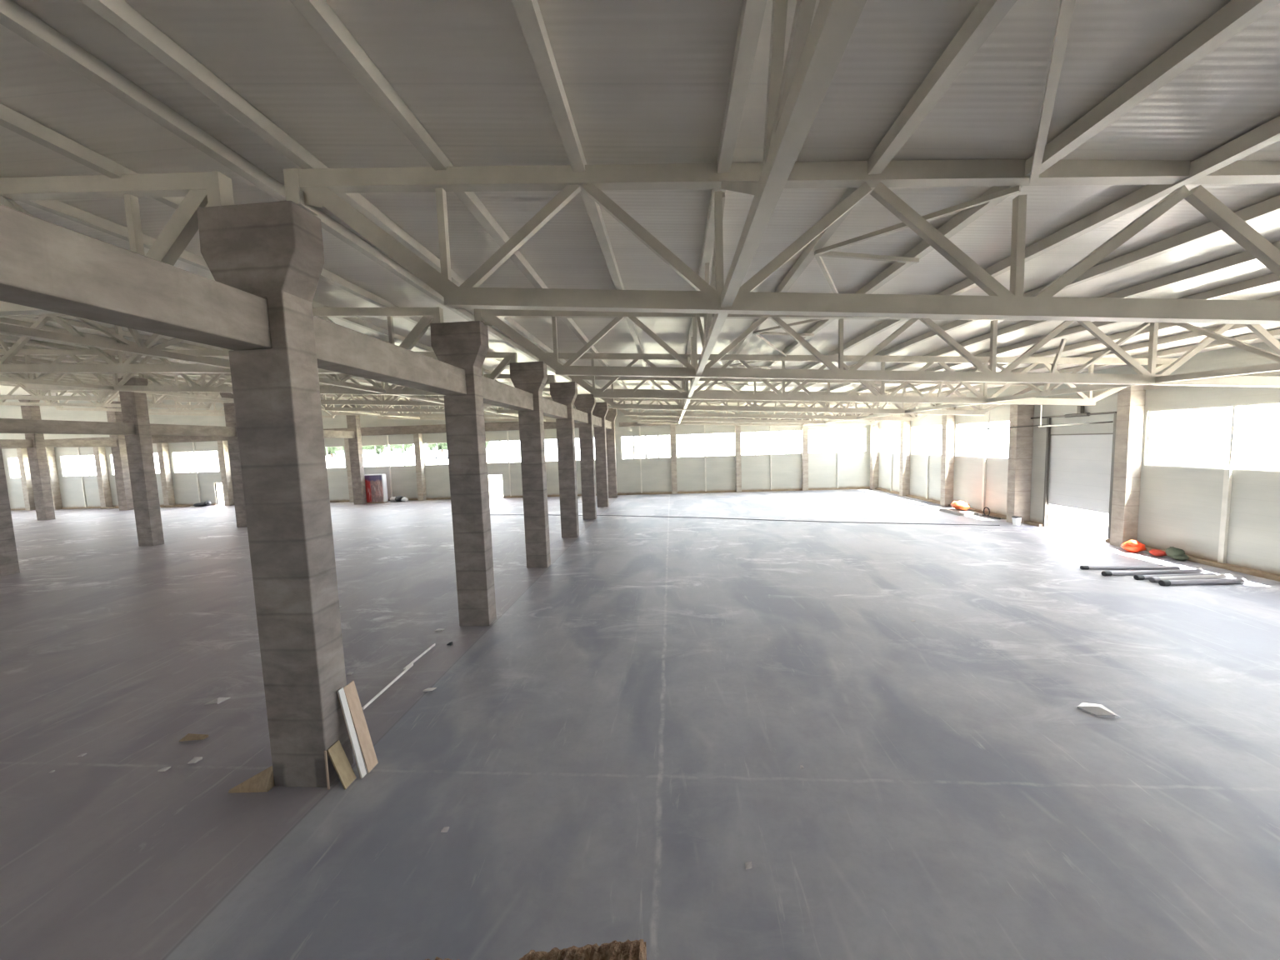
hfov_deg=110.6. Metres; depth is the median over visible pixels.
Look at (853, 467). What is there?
wall
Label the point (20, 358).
purlin
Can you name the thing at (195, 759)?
chip
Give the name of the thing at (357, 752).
board
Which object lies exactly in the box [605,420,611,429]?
concrete beam
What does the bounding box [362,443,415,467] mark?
window
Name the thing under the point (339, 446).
window
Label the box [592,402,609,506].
concrete column
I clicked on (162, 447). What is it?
wall pillar
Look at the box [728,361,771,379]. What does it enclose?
brace
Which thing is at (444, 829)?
crumb
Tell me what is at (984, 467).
wall post
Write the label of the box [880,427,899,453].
window
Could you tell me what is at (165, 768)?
crumb
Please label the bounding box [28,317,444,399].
purlin
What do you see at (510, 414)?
brace
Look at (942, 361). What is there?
roof truss
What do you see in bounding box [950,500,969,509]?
sack
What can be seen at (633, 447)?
window
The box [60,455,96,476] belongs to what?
window
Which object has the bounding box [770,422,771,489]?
wall post
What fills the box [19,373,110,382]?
purlin
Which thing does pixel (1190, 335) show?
purlin
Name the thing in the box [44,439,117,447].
concrete beam
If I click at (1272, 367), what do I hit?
brace
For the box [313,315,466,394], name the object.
concrete beam
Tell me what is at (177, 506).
timber offcut
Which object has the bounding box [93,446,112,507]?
wall pillar
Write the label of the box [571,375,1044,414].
roof truss
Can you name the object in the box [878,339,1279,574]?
wall
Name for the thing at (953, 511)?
stack
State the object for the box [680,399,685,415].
brace
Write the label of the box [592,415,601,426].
concrete beam
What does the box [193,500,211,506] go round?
heap
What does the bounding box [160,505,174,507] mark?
timber offcut
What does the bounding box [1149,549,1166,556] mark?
sack
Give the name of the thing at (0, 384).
purlin
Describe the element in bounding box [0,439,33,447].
concrete beam
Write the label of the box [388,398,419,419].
brace
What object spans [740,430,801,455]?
window
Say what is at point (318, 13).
purlin
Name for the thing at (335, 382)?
brace
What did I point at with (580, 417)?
concrete beam
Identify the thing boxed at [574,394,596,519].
concrete column
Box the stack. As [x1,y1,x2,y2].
[939,508,979,515]
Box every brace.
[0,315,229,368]
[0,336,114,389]
[115,355,234,401]
[318,373,385,393]
[332,394,379,414]
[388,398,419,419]
[393,395,444,404]
[483,408,496,412]
[500,408,518,416]
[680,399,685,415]
[683,377,690,409]
[687,322,699,398]
[695,192,728,375]
[701,402,721,405]
[715,381,748,391]
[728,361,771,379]
[752,319,824,356]
[802,405,822,425]
[814,185,1020,293]
[825,401,852,423]
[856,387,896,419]
[905,363,983,413]
[986,322,1149,402]
[1029,0,1075,184]
[1155,322,1279,382]
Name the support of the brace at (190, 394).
attached to the roof truss at (551, 378)
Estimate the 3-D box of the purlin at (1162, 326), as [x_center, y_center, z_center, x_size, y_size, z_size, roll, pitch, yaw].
[15.229,-4.661,16.347,0.160,0.297,53.200,-2,5,4]
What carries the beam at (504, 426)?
attached to the wall at (853, 467)
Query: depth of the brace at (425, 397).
21.73 m
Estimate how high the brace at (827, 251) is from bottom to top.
0.249 m
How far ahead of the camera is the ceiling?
5.27 m
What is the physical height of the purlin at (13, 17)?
0.351 m
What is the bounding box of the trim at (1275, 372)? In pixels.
[894,370,1279,416]
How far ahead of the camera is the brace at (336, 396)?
34.70 m
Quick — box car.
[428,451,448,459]
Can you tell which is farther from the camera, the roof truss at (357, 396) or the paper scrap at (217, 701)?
the roof truss at (357, 396)
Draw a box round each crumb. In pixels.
[157,766,170,771]
[440,826,449,832]
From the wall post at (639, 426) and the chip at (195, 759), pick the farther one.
the wall post at (639, 426)
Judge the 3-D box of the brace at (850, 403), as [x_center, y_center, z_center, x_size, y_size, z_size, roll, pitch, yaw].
[14.445,-5.070,32.031,0.140,1.683,5.803,-2,5,4]
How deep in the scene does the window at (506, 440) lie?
45.45 m
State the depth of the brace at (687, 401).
21.00 m
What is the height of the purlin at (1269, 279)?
0.385 m
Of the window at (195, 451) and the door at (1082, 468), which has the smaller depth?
the door at (1082, 468)
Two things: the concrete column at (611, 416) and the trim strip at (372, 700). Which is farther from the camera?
the concrete column at (611, 416)
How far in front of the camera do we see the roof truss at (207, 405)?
32.68 m
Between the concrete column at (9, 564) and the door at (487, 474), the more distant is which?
the door at (487, 474)
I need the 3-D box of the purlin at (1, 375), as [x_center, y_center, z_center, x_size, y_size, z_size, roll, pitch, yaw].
[-44.932,-6.339,20.431,0.160,0.181,53.200,-2,5,4]
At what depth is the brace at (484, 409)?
29.48 m
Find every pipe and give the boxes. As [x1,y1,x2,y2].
[1080,565,1179,569]
[1101,569,1204,576]
[1133,573,1215,579]
[1148,574,1233,582]
[1158,578,1247,585]
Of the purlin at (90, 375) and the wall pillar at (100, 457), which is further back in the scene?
the wall pillar at (100, 457)
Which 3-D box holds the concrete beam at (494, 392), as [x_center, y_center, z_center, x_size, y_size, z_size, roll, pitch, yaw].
[-4.871,-2.960,15.456,0.615,0.675,5.992,-2,5,4]
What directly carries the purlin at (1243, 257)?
attached to the ceiling
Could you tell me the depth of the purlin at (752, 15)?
4.53 m
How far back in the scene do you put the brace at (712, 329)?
8.36 m
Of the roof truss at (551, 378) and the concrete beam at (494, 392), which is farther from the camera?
the roof truss at (551, 378)
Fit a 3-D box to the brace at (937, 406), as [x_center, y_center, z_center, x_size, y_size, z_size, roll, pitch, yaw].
[13.608,-4.075,20.102,0.140,1.683,5.803,-2,5,4]
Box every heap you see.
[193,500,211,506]
[390,495,408,501]
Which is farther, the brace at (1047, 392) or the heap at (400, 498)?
the heap at (400, 498)
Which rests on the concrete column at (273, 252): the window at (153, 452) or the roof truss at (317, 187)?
the roof truss at (317, 187)
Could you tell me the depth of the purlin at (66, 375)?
30.34 m
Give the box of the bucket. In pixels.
[1011,515,1021,525]
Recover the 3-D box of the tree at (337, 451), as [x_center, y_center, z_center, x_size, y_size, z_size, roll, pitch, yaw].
[-89.260,-9.907,128.059,8.857,7.183,8.229,-2,5,4]
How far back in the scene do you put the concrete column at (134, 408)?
26.07 m
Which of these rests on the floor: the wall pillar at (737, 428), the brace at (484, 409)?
the wall pillar at (737, 428)
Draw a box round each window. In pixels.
[8,457,20,478]
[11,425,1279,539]
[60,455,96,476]
[110,452,158,474]
[172,450,211,473]
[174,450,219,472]
[325,445,345,468]
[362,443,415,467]
[423,442,448,465]
[485,440,520,463]
[620,435,670,459]
[675,432,734,457]
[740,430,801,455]
[810,427,865,453]
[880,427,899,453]
[911,425,941,455]
[955,420,1009,458]
[1145,402,1279,470]
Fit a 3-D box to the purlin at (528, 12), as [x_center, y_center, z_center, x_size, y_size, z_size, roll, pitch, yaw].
[-0.012,-5.164,17.375,0.160,0.210,53.200,-2,5,4]
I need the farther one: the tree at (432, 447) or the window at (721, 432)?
the tree at (432, 447)
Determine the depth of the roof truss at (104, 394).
26.32 m
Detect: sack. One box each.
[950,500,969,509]
[1120,540,1146,552]
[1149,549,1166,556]
[1165,546,1189,560]
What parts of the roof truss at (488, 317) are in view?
gusset plate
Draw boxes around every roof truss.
[0,170,234,315]
[0,306,443,373]
[0,349,517,395]
[0,373,127,400]
[0,380,230,409]
[34,390,224,413]
[117,396,343,418]
[138,373,554,407]
[283,159,1279,324]
[319,385,549,414]
[320,394,575,419]
[359,400,574,421]
[474,309,1279,387]
[538,352,1178,405]
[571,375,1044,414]
[590,388,965,420]
[604,398,913,424]
[632,404,870,427]
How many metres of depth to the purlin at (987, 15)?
4.46 m
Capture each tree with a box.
[325,446,344,457]
[362,445,385,456]
[384,444,413,455]
[426,443,447,452]
[485,441,489,448]
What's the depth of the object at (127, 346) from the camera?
9.62 m
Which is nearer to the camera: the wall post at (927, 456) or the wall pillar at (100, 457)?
the wall post at (927, 456)
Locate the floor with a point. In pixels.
(605, 759)
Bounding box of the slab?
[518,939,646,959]
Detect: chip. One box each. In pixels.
[179,733,208,741]
[187,756,202,764]
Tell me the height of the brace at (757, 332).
0.202 m
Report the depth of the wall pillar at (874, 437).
42.11 m
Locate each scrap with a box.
[204,697,229,704]
[228,765,274,793]
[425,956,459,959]
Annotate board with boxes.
[326,740,356,789]
[336,687,366,778]
[343,680,378,773]
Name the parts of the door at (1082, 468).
panel, panel, panel, panel, panel, panel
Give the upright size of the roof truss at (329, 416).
3.021 m
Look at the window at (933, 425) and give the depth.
34.21 m
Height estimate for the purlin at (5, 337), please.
0.181 m
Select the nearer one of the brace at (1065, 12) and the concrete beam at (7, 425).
the brace at (1065, 12)
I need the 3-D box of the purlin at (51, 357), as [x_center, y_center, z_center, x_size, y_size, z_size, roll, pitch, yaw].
[-29.750,-5.941,19.398,0.160,0.181,53.200,-2,5,4]
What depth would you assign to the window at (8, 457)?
49.54 m
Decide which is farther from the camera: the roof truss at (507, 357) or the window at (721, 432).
the window at (721, 432)
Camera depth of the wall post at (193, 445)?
47.89 m
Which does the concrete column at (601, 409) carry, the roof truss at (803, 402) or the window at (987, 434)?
the roof truss at (803, 402)
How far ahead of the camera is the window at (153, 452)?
48.66 m
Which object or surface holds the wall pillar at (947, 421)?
on the floor
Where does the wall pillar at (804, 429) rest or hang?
on the floor
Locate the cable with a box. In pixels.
[578,515,999,525]
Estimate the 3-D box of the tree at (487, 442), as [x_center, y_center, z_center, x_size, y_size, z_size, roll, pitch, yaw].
[-46.256,-11.587,124.932,8.416,8.163,8.677,-2,5,4]
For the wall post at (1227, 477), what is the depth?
15.72 m
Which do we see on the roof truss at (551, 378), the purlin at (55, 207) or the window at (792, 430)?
the purlin at (55, 207)
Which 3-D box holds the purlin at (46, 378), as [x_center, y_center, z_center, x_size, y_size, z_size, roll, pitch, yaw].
[-42.835,-6.284,20.288,0.160,0.181,53.200,-2,5,4]
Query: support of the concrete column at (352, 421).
on the floor
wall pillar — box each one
[16,448,35,510]
[45,447,62,509]
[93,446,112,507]
[156,442,174,505]
[217,440,234,505]
[344,438,353,502]
[413,433,426,500]
[670,425,677,494]
[735,425,741,492]
[801,423,808,490]
[870,420,879,489]
[899,414,910,496]
[940,406,955,506]
[1006,397,1034,523]
[1110,385,1146,547]
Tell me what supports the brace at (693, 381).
attached to the roof truss at (942, 361)
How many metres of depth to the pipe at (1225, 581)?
14.08 m
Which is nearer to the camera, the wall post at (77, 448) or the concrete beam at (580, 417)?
the concrete beam at (580, 417)
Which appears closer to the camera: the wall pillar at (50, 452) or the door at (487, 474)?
the door at (487, 474)
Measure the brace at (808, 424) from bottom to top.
1.683 m
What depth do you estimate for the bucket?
23.99 m
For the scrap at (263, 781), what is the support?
on the floor
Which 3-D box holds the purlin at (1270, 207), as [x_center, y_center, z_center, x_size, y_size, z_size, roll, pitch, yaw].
[9.517,-4.738,16.741,0.160,0.466,53.200,-2,5,4]
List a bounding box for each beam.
[0,204,271,349]
[0,418,135,434]
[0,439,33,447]
[1,421,594,449]
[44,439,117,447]
[150,423,236,436]
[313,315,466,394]
[323,430,354,438]
[481,375,534,410]
[542,397,567,419]
[573,408,588,423]
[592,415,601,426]
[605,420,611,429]
[619,413,873,426]
[720,0,866,307]
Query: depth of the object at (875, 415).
26.21 m
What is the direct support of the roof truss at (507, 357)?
on the concrete column at (529, 377)
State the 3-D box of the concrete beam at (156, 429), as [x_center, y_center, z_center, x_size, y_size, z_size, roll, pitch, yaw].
[-29.462,-3.246,29.159,0.675,0.675,5.992,-2,5,4]
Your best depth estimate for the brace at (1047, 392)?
13.76 m
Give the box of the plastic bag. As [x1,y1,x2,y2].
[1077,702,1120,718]
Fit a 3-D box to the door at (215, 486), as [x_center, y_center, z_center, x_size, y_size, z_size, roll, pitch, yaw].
[-45.097,1.473,48.033,1.870,2.460,0.200,-2,5,4]
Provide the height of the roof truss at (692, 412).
2.974 m
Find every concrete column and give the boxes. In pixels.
[0,441,19,576]
[18,395,55,520]
[105,400,134,510]
[117,377,164,546]
[197,200,353,787]
[220,392,247,527]
[343,405,366,504]
[430,320,496,626]
[510,361,550,568]
[550,381,579,537]
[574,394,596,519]
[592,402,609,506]
[605,408,617,498]
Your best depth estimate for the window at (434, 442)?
46.02 m
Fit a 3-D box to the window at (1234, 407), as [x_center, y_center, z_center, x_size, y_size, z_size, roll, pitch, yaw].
[20.842,-1.506,15.587,0.063,2.230,5.550,-2,5,4]
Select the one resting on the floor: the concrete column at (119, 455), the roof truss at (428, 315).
the concrete column at (119, 455)
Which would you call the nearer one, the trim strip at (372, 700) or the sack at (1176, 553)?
the trim strip at (372, 700)
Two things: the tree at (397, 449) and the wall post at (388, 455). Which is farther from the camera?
the tree at (397, 449)
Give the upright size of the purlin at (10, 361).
0.181 m
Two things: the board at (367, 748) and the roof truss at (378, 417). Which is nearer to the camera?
the board at (367, 748)
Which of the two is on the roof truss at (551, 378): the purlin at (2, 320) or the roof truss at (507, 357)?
the purlin at (2, 320)
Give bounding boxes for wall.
[0,395,870,509]
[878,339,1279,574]
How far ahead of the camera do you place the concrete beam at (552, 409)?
21.61 m
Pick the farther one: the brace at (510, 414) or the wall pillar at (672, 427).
the wall pillar at (672, 427)
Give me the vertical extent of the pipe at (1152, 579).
0.190 m
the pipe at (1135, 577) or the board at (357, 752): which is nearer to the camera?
the board at (357, 752)
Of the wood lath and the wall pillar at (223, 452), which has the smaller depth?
the wood lath
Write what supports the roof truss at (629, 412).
on the concrete column at (583, 402)
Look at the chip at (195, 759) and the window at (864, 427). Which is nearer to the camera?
the chip at (195, 759)
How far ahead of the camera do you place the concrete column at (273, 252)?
6.48 m
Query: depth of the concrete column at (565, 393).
24.36 m
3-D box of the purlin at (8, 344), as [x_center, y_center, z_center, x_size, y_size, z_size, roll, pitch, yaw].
[-27.553,-5.883,19.249,0.160,0.181,53.200,-2,5,4]
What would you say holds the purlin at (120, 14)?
on the roof truss at (901, 410)
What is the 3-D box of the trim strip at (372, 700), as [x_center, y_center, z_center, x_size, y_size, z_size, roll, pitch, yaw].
[-5.469,4.460,9.673,0.061,0.054,1.771,-2,5,3]
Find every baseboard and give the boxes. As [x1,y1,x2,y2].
[10,486,869,510]
[875,488,1279,581]
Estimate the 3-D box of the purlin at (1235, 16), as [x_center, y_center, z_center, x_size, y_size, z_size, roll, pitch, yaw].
[5.706,-4.904,16.995,0.160,0.350,53.200,-2,5,4]
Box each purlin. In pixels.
[0,0,610,405]
[0,103,549,386]
[0,317,444,400]
[0,334,406,400]
[0,341,389,400]
[0,347,365,399]
[0,355,344,399]
[0,375,62,381]
[0,384,152,397]
[1,373,221,397]
[6,363,167,383]
[7,360,324,399]
[19,200,550,396]
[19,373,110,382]
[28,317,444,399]
[54,374,113,381]
[65,342,422,400]
[79,0,618,403]
[289,0,638,403]
[511,0,659,404]
[680,0,766,388]
[697,0,1017,404]
[717,0,1279,405]
[739,115,1279,405]
[758,195,1279,405]
[777,240,1279,406]
[798,273,1279,407]
[817,294,1279,407]
[840,324,1261,407]
[858,328,1279,408]
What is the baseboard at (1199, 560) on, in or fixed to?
attached to the wall at (1180, 507)
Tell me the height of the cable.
0.036 m
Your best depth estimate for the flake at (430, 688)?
9.42 m
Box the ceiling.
[0,0,1279,408]
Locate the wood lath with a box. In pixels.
[324,750,329,789]
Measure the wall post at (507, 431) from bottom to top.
6.680 m
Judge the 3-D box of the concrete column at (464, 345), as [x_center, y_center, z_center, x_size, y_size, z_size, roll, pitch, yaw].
[-4.890,-0.066,12.675,1.420,8.550,0.530,-2,5,4]
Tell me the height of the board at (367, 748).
1.357 m
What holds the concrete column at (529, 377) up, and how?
on the floor
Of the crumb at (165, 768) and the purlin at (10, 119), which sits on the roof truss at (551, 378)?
the purlin at (10, 119)
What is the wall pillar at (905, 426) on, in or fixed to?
on the floor
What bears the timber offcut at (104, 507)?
on the floor
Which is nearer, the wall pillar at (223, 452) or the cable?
the cable
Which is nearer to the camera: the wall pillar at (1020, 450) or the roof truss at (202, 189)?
the roof truss at (202, 189)
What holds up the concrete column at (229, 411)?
on the floor
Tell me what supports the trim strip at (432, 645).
on the floor
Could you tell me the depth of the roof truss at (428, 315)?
12.97 m
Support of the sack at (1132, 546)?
on the floor
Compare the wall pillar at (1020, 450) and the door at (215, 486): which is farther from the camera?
the door at (215, 486)
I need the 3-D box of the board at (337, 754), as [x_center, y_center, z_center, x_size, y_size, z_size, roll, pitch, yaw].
[-4.591,4.381,6.826,0.279,0.610,0.257,-2,5,4]
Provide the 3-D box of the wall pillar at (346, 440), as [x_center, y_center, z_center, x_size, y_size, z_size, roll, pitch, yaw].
[-30.168,-1.121,46.375,0.600,6.900,0.619,-2,5,4]
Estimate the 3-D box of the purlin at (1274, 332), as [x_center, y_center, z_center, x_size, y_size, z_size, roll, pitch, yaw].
[19.037,-4.611,16.084,0.160,0.181,53.200,-2,5,4]
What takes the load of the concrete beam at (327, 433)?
attached to the concrete column
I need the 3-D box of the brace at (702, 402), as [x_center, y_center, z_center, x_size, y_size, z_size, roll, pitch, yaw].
[6.264,-6.659,38.504,1.973,0.177,5.841,-2,5,4]
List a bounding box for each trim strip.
[361,663,413,709]
[403,643,434,669]
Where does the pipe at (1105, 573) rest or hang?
on the floor
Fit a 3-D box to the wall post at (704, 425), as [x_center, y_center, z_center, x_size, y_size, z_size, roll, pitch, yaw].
[6.468,-2.205,43.975,0.120,6.680,0.100,-2,5,4]
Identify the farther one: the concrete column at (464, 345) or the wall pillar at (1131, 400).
the wall pillar at (1131, 400)
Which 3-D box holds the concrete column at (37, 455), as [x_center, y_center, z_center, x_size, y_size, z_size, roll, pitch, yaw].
[-54.302,-1.951,39.964,1.350,11.200,0.600,-2,5,4]
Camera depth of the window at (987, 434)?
27.70 m
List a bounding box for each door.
[213,482,221,504]
[487,474,503,497]
[986,405,1116,539]
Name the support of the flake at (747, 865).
on the floor
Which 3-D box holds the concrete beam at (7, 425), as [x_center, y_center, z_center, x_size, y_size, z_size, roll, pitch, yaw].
[-29.881,-2.749,23.194,0.675,0.675,5.992,-2,5,4]
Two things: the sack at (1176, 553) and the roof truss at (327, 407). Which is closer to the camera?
the sack at (1176, 553)
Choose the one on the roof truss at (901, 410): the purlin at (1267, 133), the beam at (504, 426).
the purlin at (1267, 133)
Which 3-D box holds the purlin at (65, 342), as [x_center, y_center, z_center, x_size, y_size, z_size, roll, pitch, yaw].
[-23.388,-5.774,18.966,0.160,0.181,53.200,-2,5,4]
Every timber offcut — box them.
[100,506,115,509]
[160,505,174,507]
[174,505,190,507]
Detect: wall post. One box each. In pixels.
[76,447,86,507]
[192,442,200,502]
[386,435,392,497]
[506,430,511,496]
[639,425,642,493]
[704,425,706,491]
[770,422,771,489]
[836,424,838,488]
[890,453,892,490]
[925,455,929,499]
[981,457,986,510]
[1217,469,1233,563]
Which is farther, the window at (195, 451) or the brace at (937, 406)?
the window at (195, 451)
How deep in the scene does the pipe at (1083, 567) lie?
15.83 m
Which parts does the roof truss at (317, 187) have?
gusset plate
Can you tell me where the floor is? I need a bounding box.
[0,489,1279,959]
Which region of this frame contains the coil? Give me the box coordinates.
[982,506,1000,519]
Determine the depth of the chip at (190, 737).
8.04 m
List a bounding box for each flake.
[423,687,436,691]
[745,861,751,869]
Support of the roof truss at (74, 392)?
on the concrete column at (37, 455)
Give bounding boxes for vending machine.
[364,474,388,503]
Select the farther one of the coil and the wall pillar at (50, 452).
the wall pillar at (50, 452)
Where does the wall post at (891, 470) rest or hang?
attached to the wall at (1180, 507)
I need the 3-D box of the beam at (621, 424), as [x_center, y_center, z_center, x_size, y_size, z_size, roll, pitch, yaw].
[10.251,-5.841,43.305,24.700,0.400,0.300,-2,5,4]
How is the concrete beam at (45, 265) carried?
attached to the concrete column at (273, 252)
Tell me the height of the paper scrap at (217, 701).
0.059 m
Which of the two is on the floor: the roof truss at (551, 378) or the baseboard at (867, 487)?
the baseboard at (867, 487)
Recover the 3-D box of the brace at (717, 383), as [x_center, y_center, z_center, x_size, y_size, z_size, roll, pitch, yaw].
[5.426,-5.665,26.574,1.973,0.177,5.841,-2,5,4]
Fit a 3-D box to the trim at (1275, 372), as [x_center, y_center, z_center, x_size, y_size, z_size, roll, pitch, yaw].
[20.673,-3.606,16.053,0.100,0.150,53.400,-2,5,4]
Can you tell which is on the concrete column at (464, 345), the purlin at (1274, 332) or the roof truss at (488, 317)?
the roof truss at (488, 317)
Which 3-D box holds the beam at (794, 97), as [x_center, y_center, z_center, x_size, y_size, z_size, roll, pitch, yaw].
[0.923,-2.892,2.985,0.140,1.642,5.802,-2,5,4]
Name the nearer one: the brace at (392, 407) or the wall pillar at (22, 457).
the brace at (392, 407)

